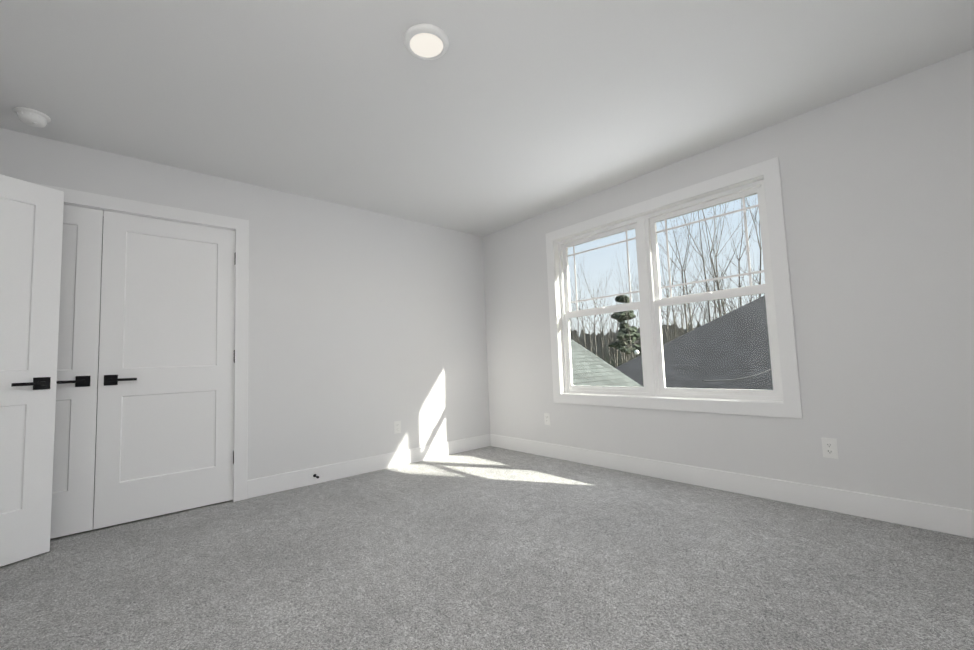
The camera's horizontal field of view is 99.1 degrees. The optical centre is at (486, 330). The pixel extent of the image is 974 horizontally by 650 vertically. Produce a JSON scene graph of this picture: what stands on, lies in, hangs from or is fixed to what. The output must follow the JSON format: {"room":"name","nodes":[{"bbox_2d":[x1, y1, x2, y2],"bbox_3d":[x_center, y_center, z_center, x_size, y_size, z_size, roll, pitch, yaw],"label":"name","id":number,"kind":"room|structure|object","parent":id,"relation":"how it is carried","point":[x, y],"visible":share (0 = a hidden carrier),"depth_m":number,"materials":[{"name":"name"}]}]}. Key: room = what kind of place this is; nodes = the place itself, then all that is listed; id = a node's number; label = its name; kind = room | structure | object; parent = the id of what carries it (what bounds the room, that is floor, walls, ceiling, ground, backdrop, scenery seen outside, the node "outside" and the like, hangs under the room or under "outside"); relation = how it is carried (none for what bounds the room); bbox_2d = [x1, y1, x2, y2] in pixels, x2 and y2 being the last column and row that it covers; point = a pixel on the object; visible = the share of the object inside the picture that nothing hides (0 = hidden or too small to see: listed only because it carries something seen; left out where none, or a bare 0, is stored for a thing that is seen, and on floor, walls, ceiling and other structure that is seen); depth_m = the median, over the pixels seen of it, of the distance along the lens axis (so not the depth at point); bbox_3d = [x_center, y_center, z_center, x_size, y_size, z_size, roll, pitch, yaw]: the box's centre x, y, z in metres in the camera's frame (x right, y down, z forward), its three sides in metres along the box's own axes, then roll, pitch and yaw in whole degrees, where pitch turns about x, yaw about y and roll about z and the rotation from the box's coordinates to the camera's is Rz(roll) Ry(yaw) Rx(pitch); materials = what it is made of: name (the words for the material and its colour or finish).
{"room":"empty bedroom","nodes":[
{"label":"empty bedroom","id":0,"kind":"room"},
{"bbox_2d":[0,128,489,479],"bbox_3d":[-1.621,0.061,3.498,4.479,2.440,0.120,2,-6,-41],"label":"wall","id":1,"kind":"structure","parent":0,"point":[366,329],"depth_m":3.67,"materials":[{"name":"white paint"}]},
{"bbox_2d":[50,204,102,538],"bbox_3d":[-2.760,0.215,2.389,0.762,2.028,0.084,2,-6,-41],"label":"closet door","id":2,"kind":"structure","parent":1,"relation":"in","point":[72,506],"depth_m":2.58,"materials":[{"name":"white wood"}]},
{"bbox_2d":[34,183,248,501],"bbox_3d":[-2.516,0.224,2.691,1.549,2.061,0.120,2,-6,-41],"label":"door frame","id":3,"kind":"structure","parent":1,"relation":"attached to","point":[146,216],"depth_m":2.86,"materials":[{"name":"white wood"}]},
{"bbox_2d":[93,211,235,529],"bbox_3d":[-2.185,0.232,2.894,0.762,2.028,0.084,2,-6,-41],"label":"closet door","id":4,"kind":"structure","parent":1,"relation":"in","point":[165,426],"depth_m":2.87,"materials":[{"name":"white wood"}]},
{"bbox_2d":[247,434,490,498],"bbox_3d":[-0.887,1.223,3.927,2.441,0.134,0.017,2,-6,-41],"label":"baseboard","id":5,"kind":"structure","parent":1,"relation":"attached to","point":[256,487],"depth_m":3.69,"materials":[{"name":"white wood"}]},
{"bbox_2d":[394,421,400,433],"bbox_3d":[-0.859,0.930,3.990,0.070,0.115,0.008,2,-6,-41],"label":"outlet","id":6,"kind":"object","parent":1,"relation":"attached to","point":[397,426],"visible":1,"depth_m":3.99,"materials":[{"name":"white plastic"}]},
{"bbox_2d":[0,446,973,649],"bbox_3d":[-0.170,1.165,1.809,4.479,0.120,4.380,2,-6,-41],"label":"floor","id":7,"kind":"structure","parent":0,"point":[490,548],"depth_m":1.89,"materials":[{"name":"carpet"}]},
{"bbox_2d":[0,0,973,235],"bbox_3d":[-0.265,-1.376,2.000,4.479,0.100,4.380,2,-6,-41],"label":"ceiling","id":8,"kind":"structure","parent":0,"point":[499,115],"depth_m":2.21,"materials":[{"name":"white paint"}]},
{"bbox_2d":[13,107,50,126],"bbox_3d":[-2.558,-1.187,2.336,0.143,0.057,0.143,2,-6,-41],"label":"smoke detector","id":9,"kind":"object","parent":8,"relation":"attached to","point":[31,117],"visible":1,"depth_m":2.31,"materials":[{"name":"white plastic"}]},
{"bbox_2d":[403,23,448,59],"bbox_3d":[-0.279,-1.319,1.913,0.208,0.026,0.208,2,-6,-41],"label":"recessed light","id":10,"kind":"object","parent":8,"relation":"in","point":[424,41],"visible":1,"depth_m":1.89,"materials":[{"name":"white plastic"}]},
{"bbox_2d":[483,48,973,510],"bbox_3d":[1.412,-0.064,3.337,0.140,2.440,4.140,2,-6,-41],"label":"wall","id":11,"kind":"structure","parent":0,"point":[877,183],"depth_m":2.44,"materials":[{"name":"white paint"}]},
{"bbox_2d":[544,413,549,424],"bbox_3d":[0.597,0.880,4.122,0.008,0.115,0.070,2,-6,-41],"label":"outlet","id":12,"kind":"object","parent":11,"relation":"attached to","point":[547,418],"visible":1,"depth_m":4.12,"materials":[{"name":"white plastic"}]},
{"bbox_2d":[546,157,802,418],"bbox_3d":[1.321,-0.210,3.417,0.138,1.680,1.975,2,-6,-41],"label":"window unit","id":13,"kind":"structure","parent":11,"relation":"in","point":[652,301],"depth_m":3.24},
{"bbox_2d":[491,434,973,537],"bbox_3d":[1.388,1.085,3.211,0.014,0.134,4.110,2,-6,-41],"label":"baseboard","id":14,"kind":"structure","parent":11,"relation":"attached to","point":[946,519],"depth_m":2.66,"materials":[{"name":"white wood"}]},
{"bbox_2d":[821,438,837,458],"bbox_3d":[2.045,0.703,2.479,0.008,0.115,0.070,2,-6,-41],"label":"outlet","id":15,"kind":"object","parent":11,"relation":"attached to","point":[829,447],"visible":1,"depth_m":2.48,"materials":[{"name":"white plastic"}]},
{"label":"outside","id":16,"kind":"structure","parent":0,"visible":0},
{"bbox_2d":[570,320,700,367],"bbox_3d":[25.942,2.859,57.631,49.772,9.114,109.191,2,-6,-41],"label":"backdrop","id":17,"kind":"structure","parent":16,"point":[587,340],"depth_m":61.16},
{"bbox_3d":[34.470,5.540,34.641,300.000,0.300,300.000,2,-6,-41],"label":"ground","id":18,"kind":"structure","parent":16,"visible":0},
{"bbox_2d":[570,338,642,386],"bbox_3d":[-0.181,2.199,8.469,4.336,5.016,7.440,2,-6,-41],"label":"wing roof","id":19,"kind":"structure","parent":18,"relation":"on","point":[598,377],"depth_m":8.09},
{"bbox_2d":[570,198,762,367],"bbox_3d":[17.459,-5.467,45.026,34.414,24.470,34.849,2,-6,-41],"label":"trees","id":20,"kind":"object","parent":18,"relation":"on","point":[631,332],"depth_m":40.33,"materials":[{"name":"plant"}]},
{"bbox_2d":[616,295,772,389],"bbox_3d":[12.025,1.183,10.243,10.400,6.400,16.400,2,-6,-41],"label":"roof","id":21,"kind":"structure","parent":18,"relation":"on","point":[729,357],"depth_m":11.26,"materials":[{"name":"grey"}]},
{"bbox_3d":[-2.569,0.119,1.271,0.120,2.063,0.854,2,-6,-41],"label":"door frame","id":22,"kind":"structure","parent":0,"visible":0},
{"bbox_2d":[0,174,63,566],"bbox_3d":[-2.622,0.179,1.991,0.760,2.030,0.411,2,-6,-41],"label":"entry door","id":23,"kind":"structure","parent":22,"relation":"attached to","point":[31,222],"depth_m":2.25,"materials":[{"name":"white wood"}]},
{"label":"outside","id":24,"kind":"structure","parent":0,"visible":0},
{"bbox_2d":[703,369,770,381],"bbox_3d":[4.146,0.648,6.554,3.152,0.203,0.016,1,-5,-38],"label":"cable","id":25,"kind":"object","parent":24,"point":[737,378],"depth_m":6.20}
]}

